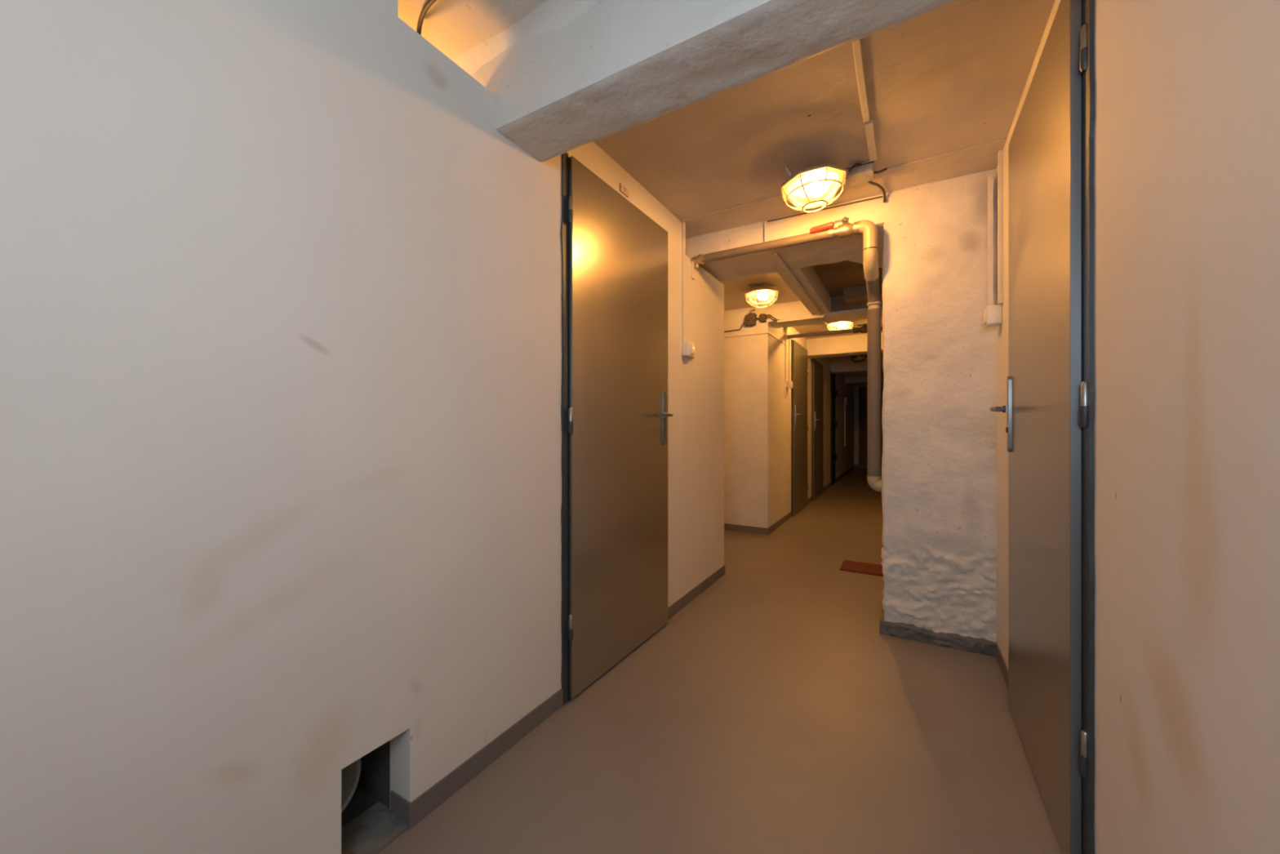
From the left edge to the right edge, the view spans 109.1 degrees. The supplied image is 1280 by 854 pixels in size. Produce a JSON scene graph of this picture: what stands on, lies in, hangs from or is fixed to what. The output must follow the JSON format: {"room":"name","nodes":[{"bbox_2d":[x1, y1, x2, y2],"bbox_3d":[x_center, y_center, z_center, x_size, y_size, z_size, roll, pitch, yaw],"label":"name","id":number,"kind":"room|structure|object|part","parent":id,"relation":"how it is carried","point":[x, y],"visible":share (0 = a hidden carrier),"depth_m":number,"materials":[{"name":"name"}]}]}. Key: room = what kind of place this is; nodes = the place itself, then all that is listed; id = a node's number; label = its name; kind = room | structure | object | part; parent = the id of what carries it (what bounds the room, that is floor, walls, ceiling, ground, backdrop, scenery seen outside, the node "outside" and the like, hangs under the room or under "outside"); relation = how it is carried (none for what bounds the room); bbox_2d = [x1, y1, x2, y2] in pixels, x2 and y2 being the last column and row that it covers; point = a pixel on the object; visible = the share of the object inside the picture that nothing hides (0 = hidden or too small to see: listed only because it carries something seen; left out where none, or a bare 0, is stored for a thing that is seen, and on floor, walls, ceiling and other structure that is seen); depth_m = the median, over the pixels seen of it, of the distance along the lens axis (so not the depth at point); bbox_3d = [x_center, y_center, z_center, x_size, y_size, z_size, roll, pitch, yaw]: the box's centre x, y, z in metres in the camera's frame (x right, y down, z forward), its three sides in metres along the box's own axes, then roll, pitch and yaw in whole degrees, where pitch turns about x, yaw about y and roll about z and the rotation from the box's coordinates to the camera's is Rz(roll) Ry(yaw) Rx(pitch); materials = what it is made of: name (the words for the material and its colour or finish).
{"room":"basement corridor","nodes":[
{"label":"basement corridor","id":0,"kind":"room"},
{"bbox_2d":[341,785,379,828],"bbox_3d":[-1.028,0.999,1.169,0.525,0.003,0.420,0,0,30],"label":"floor","id":1,"kind":"structure","parent":0,"point":[362,800],"depth_m":1.20,"materials":[{"name":"concrete"}]},
{"bbox_2d":[0,0,724,853],"bbox_3d":[-0.754,-0.065,1.752,0.930,2.130,3.665,0,0,30],"label":"wall","id":2,"kind":"structure","parent":0,"point":[280,281],"depth_m":0.88,"materials":[{"name":"paint"}]},
{"bbox_2d":[341,808,408,853],"bbox_3d":[-0.673,1.009,1.079,0.117,0.046,0.202,0,0,30],"label":"sill","id":3,"kind":"structure","parent":2,"relation":"attached to","point":[381,828],"depth_m":1.11,"materials":[{"name":"concrete"}]},
{"bbox_2d":[451,0,602,75],"bbox_3d":[-0.386,-1.103,1.321,2.680,0.095,0.088,0,0,30],"label":"trim","id":4,"kind":"structure","parent":2,"relation":"attached to","point":[550,15],"depth_m":1.28,"materials":[{"name":"paint"}]},
{"bbox_2d":[390,564,724,829],"bbox_3d":[-0.707,0.968,1.728,0.835,0.064,3.671,0,0,30],"label":"baseboard","id":5,"kind":"structure","parent":2,"relation":"attached to","point":[411,813],"depth_m":1.33,"materials":[{"name":"grey paint"}]},
{"bbox_2d":[560,152,673,705],"bbox_3d":[-0.057,0.003,1.962,0.122,1.995,0.794,0,0,30],"label":"door","id":6,"kind":"structure","parent":2,"relation":"in","point":[614,404],"depth_m":1.86,"materials":[{"name":"metal"}]},
{"bbox_3d":[-0.094,0.003,1.983,0.036,1.995,0.794,0,0,30],"label":"frame","id":7,"kind":"part","parent":6,"relation":"part of","materials":[{"name":"metal"}]},
{"bbox_3d":[0.121,-0.043,2.260,0.009,0.262,0.030,0,0,30],"label":"handle plate","id":8,"kind":"part","parent":6,"relation":"part of","materials":[{"name":"grey metal"}]},
{"bbox_3d":[0.131,-0.060,2.198,0.052,0.024,0.137,0,0,10],"label":"lever","id":9,"kind":"part","parent":6,"relation":"part of","materials":[{"name":"grey metal"}]},
{"bbox_2d":[619,182,628,197],"bbox_3d":[-0.069,-1.036,1.998,0.005,0.034,0.068,0,0,30],"label":"number plate","id":10,"kind":"object","parent":2,"relation":"attached to","point":[623,189],"visible":1,"depth_m":1.99,"materials":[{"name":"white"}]},
{"bbox_2d":[681,221,685,342],"bbox_3d":[0.240,-0.799,2.518,0.014,0.661,0.022,0,0,30],"label":"cable conduit","id":11,"kind":"object","parent":2,"relation":"attached to","point":[683,224],"visible":0.92,"depth_m":2.51,"materials":[{"name":"white plastic"}]},
{"bbox_2d":[681,341,694,358],"bbox_3d":[0.284,-0.434,2.556,0.052,0.084,0.136,0,0,30],"label":"light switch","id":12,"kind":"object","parent":2,"relation":"attached to","point":[687,347],"visible":1,"depth_m":2.50,"materials":[{"name":"white plastic"}]},
{"bbox_2d":[691,216,881,492],"bbox_3d":[0.747,-0.340,2.389,1.003,1.344,0.253,0,0,18],"label":"pipe","id":13,"kind":"object","parent":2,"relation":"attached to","point":[868,228],"visible":0.98,"depth_m":2.31,"materials":[{"name":"beige metal"}]},
{"bbox_3d":[0.969,-0.997,2.211,0.080,0.029,0.026,0,0,30],"label":"lever arm","id":14,"kind":"part","parent":13,"relation":"part of","materials":[{"name":"silver metal"}]},
{"bbox_2d":[357,740,390,808],"bbox_3d":[-0.852,0.690,1.413,0.583,0.620,0.180,0,0,30],"label":"wall","id":15,"kind":"structure","parent":0,"point":[375,774],"depth_m":1.22,"materials":[{"name":"concrete"}]},
{"bbox_2d":[341,757,360,812],"bbox_3d":[-0.867,0.897,1.152,0.246,0.208,0.172,0,0,12],"label":"drain pipe","id":16,"kind":"object","parent":15,"relation":"on","point":[350,774],"visible":0.11,"depth_m":1.19,"materials":[{"name":"grey plastic"}]},
{"bbox_2d":[341,467,1062,853],"bbox_3d":[2.444,1.060,5.174,4.200,0.120,13.800,0,0,30],"label":"floor","id":17,"kind":"structure","parent":0,"point":[772,713],"depth_m":1.45,"materials":[{"name":"paint"}]},
{"bbox_2d":[839,560,883,576],"bbox_3d":[1.801,0.994,3.091,0.800,0.013,0.255,0,0,30],"label":"floor mat","id":18,"kind":"object","parent":17,"relation":"on","point":[847,565],"visible":0.3,"depth_m":3.20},
{"bbox_2d":[398,0,1055,359],"bbox_3d":[2.444,-1.190,5.174,4.200,0.120,13.800,0,0,30],"label":"ceiling","id":19,"kind":"structure","parent":0,"point":[952,77],"depth_m":1.65,"materials":[{"name":"paint"}]},
{"bbox_2d":[416,0,436,35],"bbox_3d":[-0.333,-1.014,1.107,0.697,0.229,0.065,0,0,28],"label":"cable","id":20,"kind":"object","parent":19,"relation":"attached to","point":[429,2],"visible":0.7,"depth_m":1.23,"materials":[{"name":"brown plastic"}]},
{"bbox_2d":[471,0,957,162],"bbox_3d":[-0.311,-1.028,1.421,2.719,0.277,0.225,0,0,30],"label":"ceiling beam","id":21,"kind":"structure","parent":19,"relation":"attached to","point":[619,66],"depth_m":1.16,"materials":[{"name":"paint"}]},
{"bbox_2d":[744,284,778,307],"bbox_3d":[0.971,-1.057,3.637,0.262,0.187,0.262,0,0,15],"label":"lamp","id":22,"kind":"object","parent":19,"relation":"attached to","point":[762,291],"visible":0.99,"depth_m":3.62,"materials":[{"name":"beige glass"}]},
{"bbox_3d":[0.982,-1.038,3.634,0.081,0.060,0.060,0,0,15],"label":"bulb","id":23,"kind":"part","parent":22,"relation":"part of","materials":[{"name":"beige glass"}]},
{"bbox_2d":[685,194,883,282],"bbox_3d":[0.799,-1.065,2.700,1.159,0.170,0.475,0,0,30],"label":"ceiling beam","id":24,"kind":"structure","parent":19,"relation":"attached to","point":[836,250],"depth_m":2.56,"materials":[{"name":"paint"}]},
{"bbox_2d":[764,221,767,241],"bbox_3d":[0.686,-1.054,2.485,0.013,0.128,0.014,0,0,30],"label":"cable conduit","id":25,"kind":"object","parent":24,"relation":"attached to","point":[765,222],"visible":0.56,"depth_m":2.48,"materials":[{"name":"white plastic"}]},
{"bbox_2d":[767,195,882,222],"bbox_3d":[0.931,-1.115,2.342,0.555,0.012,0.008,0,0,31],"label":"cable","id":26,"kind":"object","parent":24,"relation":"attached to","point":[880,196],"visible":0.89,"depth_m":2.31,"materials":[{"name":"brown plastic"}]},
{"bbox_2d":[867,181,886,202],"bbox_3d":[1.097,-1.103,2.106,0.020,0.044,0.257,0,0,44],"label":"cable","id":27,"kind":"object","parent":24,"relation":"attached to","point":[878,185],"visible":0.84,"depth_m":2.13,"materials":[{"name":"brown plastic"}]},
{"bbox_2d":[777,266,830,315],"bbox_3d":[1.265,-1.072,3.443,0.156,0.183,1.322,0,0,30],"label":"ceiling beam","id":28,"kind":"structure","parent":19,"relation":"attached to","point":[806,277],"depth_m":3.34,"materials":[{"name":"paint"}]},
{"bbox_2d":[773,252,822,315],"bbox_3d":[1.163,-0.977,3.258,0.020,0.014,1.600,0,0,30],"label":"cable conduit","id":29,"kind":"object","parent":28,"relation":"attached to","point":[775,255],"visible":1,"depth_m":3.05,"materials":[{"name":"white plastic"}]},
{"bbox_2d":[780,162,847,213],"bbox_3d":[0.747,-1.042,1.968,0.262,0.197,0.262,0,0,20],"label":"lamp","id":30,"kind":"object","parent":19,"relation":"attached to","point":[812,181],"visible":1,"depth_m":1.96,"materials":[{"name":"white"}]},
{"bbox_3d":[0.759,-1.023,1.963,0.081,0.060,0.060,-4,-1,20],"label":"bulb","id":31,"kind":"part","parent":30,"relation":"part of","materials":[{"name":"beige glass"}]},
{"bbox_2d":[825,181,835,191],"bbox_3d":[0.812,-1.030,1.944,0.044,0.036,0.030,-4,-1,20],"label":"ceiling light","id":32,"kind":"object","parent":30,"relation":"attached to","point":[831,184],"depth_m":1.93,"materials":[{"name":"white glass"}]},
{"bbox_2d":[762,296,882,328],"bbox_3d":[1.623,-1.066,4.165,2.605,0.197,0.337,0,0,30],"label":"ceiling beam","id":33,"kind":"structure","parent":19,"relation":"attached to","point":[796,309],"depth_m":4.12,"materials":[{"name":"paint"}]},
{"bbox_2d":[755,313,785,322],"bbox_3d":[1.195,-1.006,4.192,0.267,0.090,0.050,0,0,30],"label":"switch box","id":34,"kind":"object","parent":33,"relation":"attached to","point":[762,317],"visible":1,"depth_m":4.20,"materials":[{"name":"brown plastic"}]},
{"bbox_3d":[1.137,-1.010,4.226,0.072,0.082,0.050,0,0,30],"label":"casing","id":35,"kind":"part","parent":34,"relation":"part of","materials":[{"name":"black plastic"}]},
{"bbox_2d":[777,315,824,322],"bbox_3d":[1.430,-0.964,4.073,0.400,0.017,0.020,0,0,30],"label":"cable conduit","id":36,"kind":"object","parent":33,"relation":"attached to","point":[820,316],"visible":1,"depth_m":4.06,"materials":[{"name":"white plastic"}]},
{"bbox_2d":[820,317,826,324],"bbox_3d":[1.664,-0.959,4.136,0.020,0.018,0.220,0,0,30],"label":"cable conduit","id":37,"kind":"object","parent":33,"relation":"attached to","point":[822,319],"visible":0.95,"depth_m":4.10,"materials":[{"name":"white plastic"}]},
{"bbox_2d":[826,320,853,330],"bbox_3d":[2.095,-1.075,4.775,0.262,0.168,0.262,0,0,24],"label":"lamp","id":38,"kind":"object","parent":19,"relation":"attached to","point":[849,324],"visible":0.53,"depth_m":4.76,"materials":[{"name":"beige glass"}]},
{"bbox_3d":[2.106,-1.058,4.770,0.081,0.054,0.060,0,0,24],"label":"bulb","id":39,"kind":"part","parent":38,"relation":"part of","materials":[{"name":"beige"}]},
{"bbox_2d":[680,137,1006,222],"bbox_3d":[0.829,-1.127,2.143,1.409,0.006,0.014,0,0,30],"label":"cable conduit","id":40,"kind":"object","parent":19,"relation":"attached to","point":[1005,139],"visible":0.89,"depth_m":1.96,"materials":[{"name":"paint"}]},
{"bbox_2d":[806,332,883,358],"bbox_3d":[2.756,-1.038,5.657,1.353,0.251,0.257,0,0,30],"label":"ceiling beam","id":41,"kind":"structure","parent":19,"relation":"attached to","point":[852,344],"depth_m":5.69,"materials":[{"name":"paint"}]},
{"bbox_2d":[813,260,882,311],"bbox_3d":[1.711,-1.063,3.191,0.865,0.136,1.287,0,0,30],"label":"ceiling recess","id":42,"kind":"object","parent":19,"relation":"attached to","point":[845,282],"depth_m":3.58,"materials":[{"name":"paint"}]},
{"bbox_2d":[830,356,883,373],"bbox_3d":[3.844,-1.040,7.518,1.354,0.248,0.305,0,0,30],"label":"ceiling beam","id":43,"kind":"structure","parent":19,"relation":"attached to","point":[840,366],"depth_m":7.58,"materials":[{"name":"paint"}]},
{"bbox_2d":[847,354,867,363],"bbox_3d":[3.223,-1.041,6.745,0.262,0.187,0.262,0,0,7],"label":"lamp","id":44,"kind":"object","parent":19,"relation":"attached to","point":[858,357],"visible":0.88,"depth_m":6.73,"materials":[{"name":"white plastic"}]},
{"bbox_2d":[847,160,874,185],"bbox_3d":[0.963,-1.105,1.984,0.104,0.050,0.092,0,0,30],"label":"junction box","id":45,"kind":"object","parent":19,"relation":"attached to","point":[859,174],"visible":0.98,"depth_m":1.96,"materials":[{"name":"grey plastic"}]},
{"bbox_2d":[848,162,862,172],"bbox_3d":[0.914,-1.101,1.937,0.060,0.044,0.011,0,0,-10],"label":"cable","id":46,"kind":"object","parent":45,"relation":"attached to","point":[857,163],"visible":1,"depth_m":1.94,"materials":[{"name":"brown plastic"}]},
{"bbox_2d":[874,167,887,173],"bbox_3d":[1.038,-1.105,1.968,0.059,0.030,0.010,0,0,-8],"label":"cable","id":47,"kind":"object","parent":45,"relation":"attached to","point":[886,168],"visible":0.98,"depth_m":1.96,"materials":[{"name":"brown plastic"}]},
{"bbox_2d":[852,39,876,161],"bbox_3d":[0.734,-1.123,1.496,0.031,0.014,0.976,0,0,30],"label":"cable conduit","id":48,"kind":"object","parent":19,"relation":"attached to","point":[856,45],"visible":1,"depth_m":1.56,"materials":[{"name":"white plastic"}]},
{"bbox_2d":[844,371,884,383],"bbox_3d":[4.893,-1.037,9.315,1.354,0.252,0.308,0,0,30],"label":"ceiling beam","id":49,"kind":"structure","parent":19,"relation":"attached to","point":[861,377],"depth_m":9.39,"materials":[{"name":"paint"}]},
{"bbox_2d":[848,255,882,267],"bbox_3d":[1.426,-1.067,2.786,0.250,0.165,0.350,0,0,30],"label":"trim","id":50,"kind":"structure","parent":19,"relation":"attached to","point":[879,257],"depth_m":2.70,"materials":[{"name":"paint"}]},
{"bbox_2d":[724,305,853,528],"bbox_3d":[2.474,-0.065,7.415,0.990,2.130,9.500,0,0,30],"label":"wall","id":51,"kind":"structure","parent":0,"point":[749,361],"depth_m":4.40,"materials":[{"name":"paint"}]},
{"bbox_2d":[724,308,756,332],"bbox_3d":[0.915,-1.014,4.347,0.398,0.187,0.063,0,0,30],"label":"switch box","id":52,"kind":"object","parent":51,"relation":"attached to","point":[750,320],"visible":1,"depth_m":4.26,"materials":[{"name":"brown"}]},
{"bbox_3d":[1.039,-1.003,4.275,0.110,0.127,0.063,0,0,30],"label":"casing","id":53,"kind":"part","parent":52,"relation":"part of","materials":[{"name":"black plastic"}]},
{"bbox_2d":[724,331,786,344],"bbox_3d":[1.023,-0.875,4.722,0.802,0.014,0.714,0,0,30],"label":"cable conduit","id":54,"kind":"object","parent":51,"relation":"attached to","point":[765,332],"visible":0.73,"depth_m":4.35,"materials":[{"name":"white plastic"}]},
{"bbox_2d":[784,339,786,398],"bbox_3d":[1.543,-0.635,4.825,0.016,0.670,0.030,0,0,30],"label":"cable conduit","id":55,"kind":"object","parent":51,"relation":"attached to","point":[785,340],"visible":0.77,"depth_m":4.82,"materials":[{"name":"white plastic"}]},
{"bbox_2d":[786,380,792,388],"bbox_3d":[1.617,-0.459,4.916,0.052,0.084,0.072,0,0,30],"label":"light switch","id":56,"kind":"object","parent":51,"relation":"attached to","point":[789,384],"visible":1,"depth_m":4.89,"materials":[{"name":"white plastic"}]},
{"bbox_2d":[788,338,791,381],"bbox_3d":[1.631,-0.733,4.974,0.018,0.474,0.035,0,0,30],"label":"cable conduit","id":57,"kind":"object","parent":51,"relation":"attached to","point":[789,340],"visible":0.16,"depth_m":4.96,"materials":[{"name":"white plastic"}]},
{"bbox_2d":[791,338,808,516],"bbox_3d":[1.928,0.011,5.441,0.114,1.979,0.856,0,0,30],"label":"door","id":58,"kind":"structure","parent":51,"relation":"in","point":[799,370],"depth_m":5.29,"materials":[{"name":"metal"}]},
{"bbox_3d":[1.892,0.011,5.457,0.036,1.979,0.848,0,0,30],"label":"frame","id":59,"kind":"part","parent":58,"relation":"part of","materials":[{"name":"metal"}]},
{"bbox_3d":[1.760,-0.122,5.156,0.009,0.262,0.030,0,0,30],"label":"handle plate","id":60,"kind":"part","parent":58,"relation":"part of","materials":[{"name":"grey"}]},
{"bbox_2d":[811,358,823,500],"bbox_3d":[2.566,0.033,6.533,0.114,1.934,0.866,0,0,30],"label":"door","id":61,"kind":"structure","parent":51,"relation":"in","point":[817,368],"depth_m":6.45,"materials":[{"name":"metal"}]},
{"bbox_3d":[2.530,0.033,6.549,0.036,1.934,0.858,0,0,30],"label":"frame","id":62,"kind":"part","parent":61,"relation":"part of","materials":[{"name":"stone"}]},
{"bbox_2d":[783,323,882,339],"bbox_3d":[2.009,-0.976,4.501,1.152,0.132,0.069,0,0,30],"label":"pipe","id":63,"kind":"object","parent":51,"relation":"attached to","point":[864,329],"visible":0.82,"depth_m":4.55,"materials":[{"name":"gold metal"}]},
{"bbox_2d":[830,370,837,485],"bbox_3d":[3.363,0.020,7.920,0.075,1.940,0.530,0,0,30],"label":"door","id":64,"kind":"structure","parent":51,"relation":"in","point":[833,424],"depth_m":7.88,"materials":[{"name":"black paint"}]},
{"bbox_2d":[844,397,847,446],"bbox_3d":[4.265,-0.100,9.449,0.050,1.000,0.100,0,0,30],"label":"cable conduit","id":65,"kind":"object","parent":51,"relation":"attached to","point":[845,398],"visible":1,"depth_m":9.44,"materials":[{"name":"grey plastic"}]},
{"bbox_2d":[853,382,883,464],"bbox_3d":[5.786,-0.065,10.952,1.440,2.130,0.150,0,0,30],"label":"wall","id":66,"kind":"structure","parent":0,"point":[856,386],"depth_m":11.15,"materials":[{"name":"paint"}]},
{"bbox_2d":[858,386,883,465],"bbox_3d":[5.723,-0.020,10.884,0.900,1.860,0.029,0,0,30],"label":"door","id":67,"kind":"structure","parent":66,"relation":"in","point":[863,392],"depth_m":11.04,"materials":[{"name":"brown paint"}]},
{"bbox_2d":[880,168,996,642],"bbox_3d":[1.491,-0.075,2.294,0.480,2.150,0.484,0,0,30],"label":"wall pillar","id":68,"kind":"structure","parent":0,"point":[939,550],"depth_m":2.09,"materials":[{"name":"paint"}]},
{"bbox_2d":[880,598,995,657],"bbox_3d":[1.473,0.966,2.297,0.450,0.067,0.486,0,0,30],"label":"baseboard","id":69,"kind":"structure","parent":68,"relation":"attached to","point":[983,646],"depth_m":2.09,"materials":[{"name":"grey paint"}]},
{"bbox_2d":[996,0,1279,853],"bbox_3d":[0.951,-0.065,0.834,0.120,2.130,3.800,0,0,30],"label":"wall","id":70,"kind":"structure","parent":0,"point":[1187,134],"depth_m":0.66,"materials":[{"name":"paint"}]},
{"bbox_2d":[987,174,993,306],"bbox_3d":[1.526,-0.795,1.972,0.034,0.590,0.035,0,0,30],"label":"cable conduit","id":71,"kind":"object","parent":70,"relation":"attached to","point":[990,178],"visible":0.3,"depth_m":1.97,"materials":[{"name":"white plastic"}]},
{"bbox_2d":[983,304,1002,327],"bbox_3d":[1.480,-0.469,1.915,0.056,0.084,0.072,0,0,30],"label":"light switch","id":72,"kind":"object","parent":70,"relation":"attached to","point":[993,314],"visible":0.99,"depth_m":1.89,"materials":[{"name":"white plastic"}]},
{"bbox_2d":[997,150,1003,304],"bbox_3d":[1.479,-0.818,1.871,0.014,0.625,0.024,0,0,30],"label":"cable conduit","id":73,"kind":"object","parent":70,"relation":"attached to","point":[1000,155],"visible":1,"depth_m":1.86,"materials":[{"name":"white plastic"}]},
{"bbox_2d":[995,641,1008,688],"bbox_3d":[0.751,0.969,0.615,0.006,0.062,3.220,0,0,30],"label":"baseboard","id":74,"kind":"structure","parent":70,"relation":"attached to","point":[1003,668],"depth_m":1.85,"materials":[{"name":"grey paint"}]},
{"bbox_2d":[990,0,1094,853],"bbox_3d":[1.113,-0.005,1.293,0.118,2.010,0.754,0,0,30],"label":"door","id":75,"kind":"structure","parent":70,"relation":"in","point":[1050,409],"depth_m":1.10,"materials":[{"name":"metal"}]},
{"bbox_3d":[1.220,-0.062,1.557,0.137,0.024,0.052,0,0,-40],"label":"lever","id":76,"kind":"part","parent":75,"relation":"part of","materials":[{"name":"grey metal"}]},
{"bbox_3d":[1.279,-0.044,1.579,0.009,0.262,0.030,0,0,30],"label":"handle plate","id":77,"kind":"part","parent":75,"relation":"part of","materials":[{"name":"grey metal"}]},
{"bbox_3d":[1.149,-0.005,1.272,0.036,2.010,0.754,0,0,30],"label":"frame","id":78,"kind":"part","parent":75,"relation":"part of","materials":[{"name":"metal"}]},
{"bbox_3d":[4.417,-0.065,7.321,0.140,2.130,7.700,0,0,30],"label":"wall","id":79,"kind":"structure","parent":0,"visible":0},
{"bbox_2d":[724,463,881,534],"bbox_3d":[3.375,0.954,7.609,1.156,0.092,8.210,0,0,36],"label":"baseboard","id":80,"kind":"structure","parent":79,"relation":"attached to","point":[763,531],"depth_m":4.41,"materials":[{"name":"grey paint"}]}
]}

